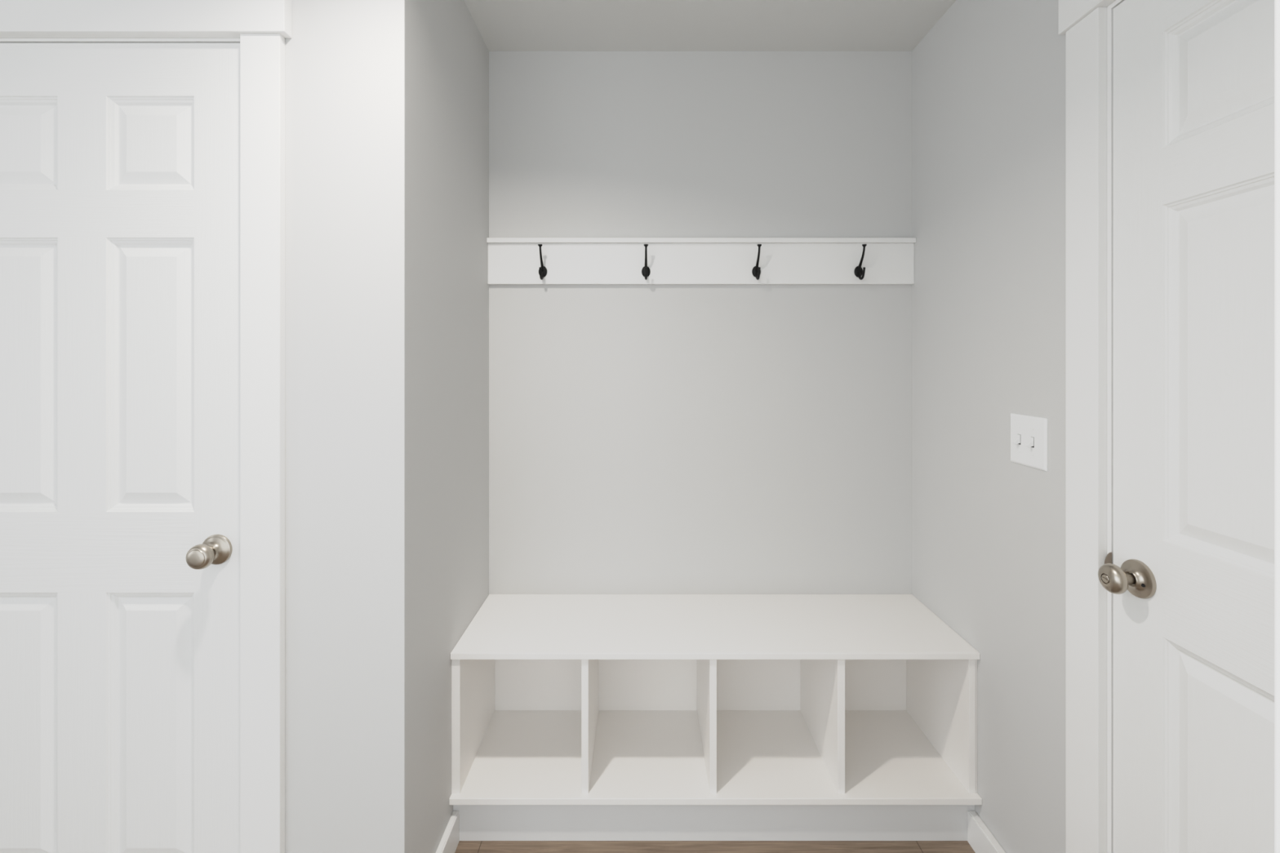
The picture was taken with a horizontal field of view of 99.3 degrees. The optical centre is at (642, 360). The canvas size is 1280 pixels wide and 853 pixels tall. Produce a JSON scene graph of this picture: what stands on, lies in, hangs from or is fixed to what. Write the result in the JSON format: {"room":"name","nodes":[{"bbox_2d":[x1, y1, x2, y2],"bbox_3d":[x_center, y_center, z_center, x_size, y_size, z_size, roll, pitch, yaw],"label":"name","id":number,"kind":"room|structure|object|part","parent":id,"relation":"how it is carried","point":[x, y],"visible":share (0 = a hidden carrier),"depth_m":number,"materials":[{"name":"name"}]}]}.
{"room":"mudroom","nodes":[
{"label":"mudroom","id":0,"kind":"room"},
{"bbox_2d":[284,0,488,852],"bbox_3d":[-1.566,0.140,1.550,2.068,2.421,0.669,0,0,0],"label":"wall","id":1,"kind":"structure","parent":0,"point":[387,101],"depth_m":1.22,"materials":[{"name":"grey paint"}]},
{"bbox_2d":[0,43,239,852],"bbox_3d":[-1.254,0.314,1.204,0.731,2.048,0.097,0,0,0],"label":"door","id":2,"kind":"structure","parent":1,"relation":"in","point":[120,162],"depth_m":1.22,"materials":[{"name":"white paint"}]},
{"bbox_2d":[0,0,292,852],"bbox_3d":[-1.255,0.245,1.262,0.944,2.210,0.147,0,0,0],"label":"trim","id":3,"kind":"structure","parent":1,"relation":"attached to","point":[261,28],"depth_m":1.20,"materials":[{"name":"white paint"}]},
{"bbox_3d":[-1.255,-0.789,1.202,0.944,0.141,0.027,0,0,0],"label":"header casing","id":4,"kind":"part","parent":3,"relation":"part of","materials":[{"name":"white paint"}]},
{"bbox_3d":[-0.842,0.316,1.206,0.088,2.069,0.019,0,0,0],"label":"casing","id":5,"kind":"part","parent":3,"relation":"part of","materials":[{"name":"white paint"}]},
{"bbox_2d":[435,811,459,852],"bbox_3d":[-0.523,1.306,1.363,0.018,0.087,0.329,0,0,0],"label":"baseboard","id":6,"kind":"structure","parent":1,"relation":"attached to","point":[450,840],"depth_m":1.47,"materials":[{"name":"white paint"}]},
{"bbox_2d":[488,51,911,594],"bbox_3d":[0.211,0.140,1.945,1.686,2.421,0.120,0,0,0],"label":"wall","id":7,"kind":"structure","parent":0,"point":[644,439],"depth_m":1.89,"materials":[{"name":"grey paint"}]},
{"bbox_2d":[486,237,915,284],"bbox_3d":[0.201,-0.340,1.869,1.464,0.156,0.030,0,0,0],"label":"rail","id":8,"kind":"object","parent":7,"relation":"attached to","point":[511,260],"visible":1,"depth_m":1.87,"materials":[{"name":"white paint"}]},
{"bbox_2d":[537,244,546,279],"bbox_3d":[-0.342,-0.330,1.839,0.030,0.116,0.059,0,0,0],"label":"coat hook","id":9,"kind":"object","parent":8,"relation":"attached to","point":[542,270],"visible":1,"depth_m":1.84,"materials":[{"name":"black metal"}]},
{"bbox_2d":[641,244,650,279],"bbox_3d":[0.012,-0.330,1.839,0.030,0.116,0.059,0,0,0],"label":"coat hook","id":10,"kind":"object","parent":8,"relation":"attached to","point":[646,271],"visible":1,"depth_m":1.83,"materials":[{"name":"black metal"}]},
{"bbox_2d":[751,244,761,279],"bbox_3d":[0.391,-0.330,1.839,0.030,0.116,0.059,0,0,0],"label":"coat hook","id":11,"kind":"object","parent":8,"relation":"attached to","point":[756,271],"visible":1,"depth_m":1.84,"materials":[{"name":"black metal"}]},
{"bbox_2d":[853,244,866,279],"bbox_3d":[0.741,-0.330,1.839,0.030,0.116,0.059,0,0,0],"label":"coat hook","id":12,"kind":"object","parent":8,"relation":"attached to","point":[859,272],"visible":1,"depth_m":1.85,"materials":[{"name":"black metal"}]},
{"bbox_2d":[463,0,955,51],"bbox_3d":[-0.773,-1.096,0.203,3.654,0.050,3.605,0,0,0],"label":"ceiling","id":13,"kind":"structure","parent":0,"point":[503,25],"depth_m":1.74,"materials":[{"name":"white paint"}]},
{"bbox_2d":[454,840,975,852],"bbox_3d":[-0.773,1.375,0.203,3.654,0.050,3.605,0,0,0],"label":"floor","id":14,"kind":"structure","parent":0,"point":[464,846],"depth_m":1.51,"materials":[{"name":"wood"}]},
{"bbox_2d":[448,594,982,840],"bbox_3d":[0.201,1.080,1.689,1.464,0.540,0.390,0,0,0],"label":"bench","id":15,"kind":"object","parent":14,"relation":"on","point":[575,717],"visible":0.99,"depth_m":1.61,"materials":[{"name":"white paint"}]},
{"bbox_3d":[-0.519,1.016,1.691,0.024,0.377,0.358,0,0,0],"label":"panel","id":16,"kind":"part","parent":15,"relation":"part of","materials":[{"name":"white paint"}]},
{"bbox_3d":[0.201,1.016,1.878,1.464,0.377,0.013,0,0,0],"label":"panel","id":17,"kind":"part","parent":15,"relation":"part of","materials":[{"name":"white paint"}]},
{"bbox_3d":[0.201,0.819,1.694,1.464,0.018,0.381,0,0,0],"label":"seat","id":18,"kind":"part","parent":15,"relation":"part of","materials":[{"name":"white paint"}]},
{"bbox_2d":[448,710,982,804],"bbox_3d":[0.201,1.214,1.689,1.464,0.018,0.390,0,0,0],"label":"shelf","id":19,"kind":"object","parent":15,"relation":"attached to","point":[521,757],"depth_m":1.63,"materials":[{"name":"white paint"}]},
{"bbox_3d":[0.916,1.016,1.691,0.018,0.377,0.358,0,0,0],"label":"panel","id":20,"kind":"part","parent":15,"relation":"part of","materials":[{"name":"white paint"}]},
{"bbox_2d":[911,0,1066,852],"bbox_3d":[0.994,0.140,0.142,0.120,2.421,3.485,0,0,0],"label":"wall","id":21,"kind":"structure","parent":0,"point":[988,77],"depth_m":1.43,"materials":[{"name":"grey paint"}]},
{"bbox_2d":[967,811,1005,852],"bbox_3d":[0.923,1.306,1.352,0.022,0.087,0.350,0,0,0],"label":"baseboard","id":22,"kind":"structure","parent":21,"relation":"attached to","point":[980,837],"depth_m":1.47,"materials":[{"name":"white paint"}]},
{"bbox_2d":[1010,413,1048,471],"bbox_3d":[0.924,0.195,1.315,0.019,0.122,0.123,0,0,0],"label":"light switch","id":23,"kind":"object","parent":21,"relation":"attached to","point":[1028,434],"visible":1,"depth_m":1.30,"materials":[{"name":"white plastic"}]},
{"bbox_2d":[1058,0,1124,852],"bbox_3d":[0.980,0.250,0.742,0.147,2.200,0.890,0,0,0],"label":"trim","id":24,"kind":"structure","parent":21,"relation":"attached to","point":[1087,25],"depth_m":1.12,"materials":[{"name":"white paint"}]},
{"bbox_3d":[0.924,0.320,1.135,0.019,2.060,0.084,0,0,0],"label":"casing","id":25,"kind":"part","parent":24,"relation":"part of","materials":[{"name":"white paint"}]},
{"bbox_3d":[0.920,-0.780,0.744,0.027,0.140,0.887,0,0,0],"label":"header casing","id":26,"kind":"part","parent":24,"relation":"part of","materials":[{"name":"white paint"}]},
{"bbox_3d":[0.931,0.411,1.087,0.002,0.058,0.012,0,0,-27],"label":"strike plate","id":27,"kind":"part","parent":24,"relation":"part of","materials":[{"name":"silver metal"}]},
{"bbox_2d":[1097,0,1274,852],"bbox_3d":[0.919,0.320,0.699,0.102,2.036,0.762,0,0,0],"label":"door","id":28,"kind":"structure","parent":21,"relation":"in","point":[1190,579],"depth_m":0.93,"materials":[{"name":"white paint"}]},
{"bbox_2d":[1274,0,1279,852],"bbox_3d":[0.640,0.140,0.245,0.587,2.421,0.110,0,0,0],"label":"wall","id":29,"kind":"structure","parent":0,"point":[1277,2],"depth_m":0.30,"materials":[{"name":"white paint"}]}
]}

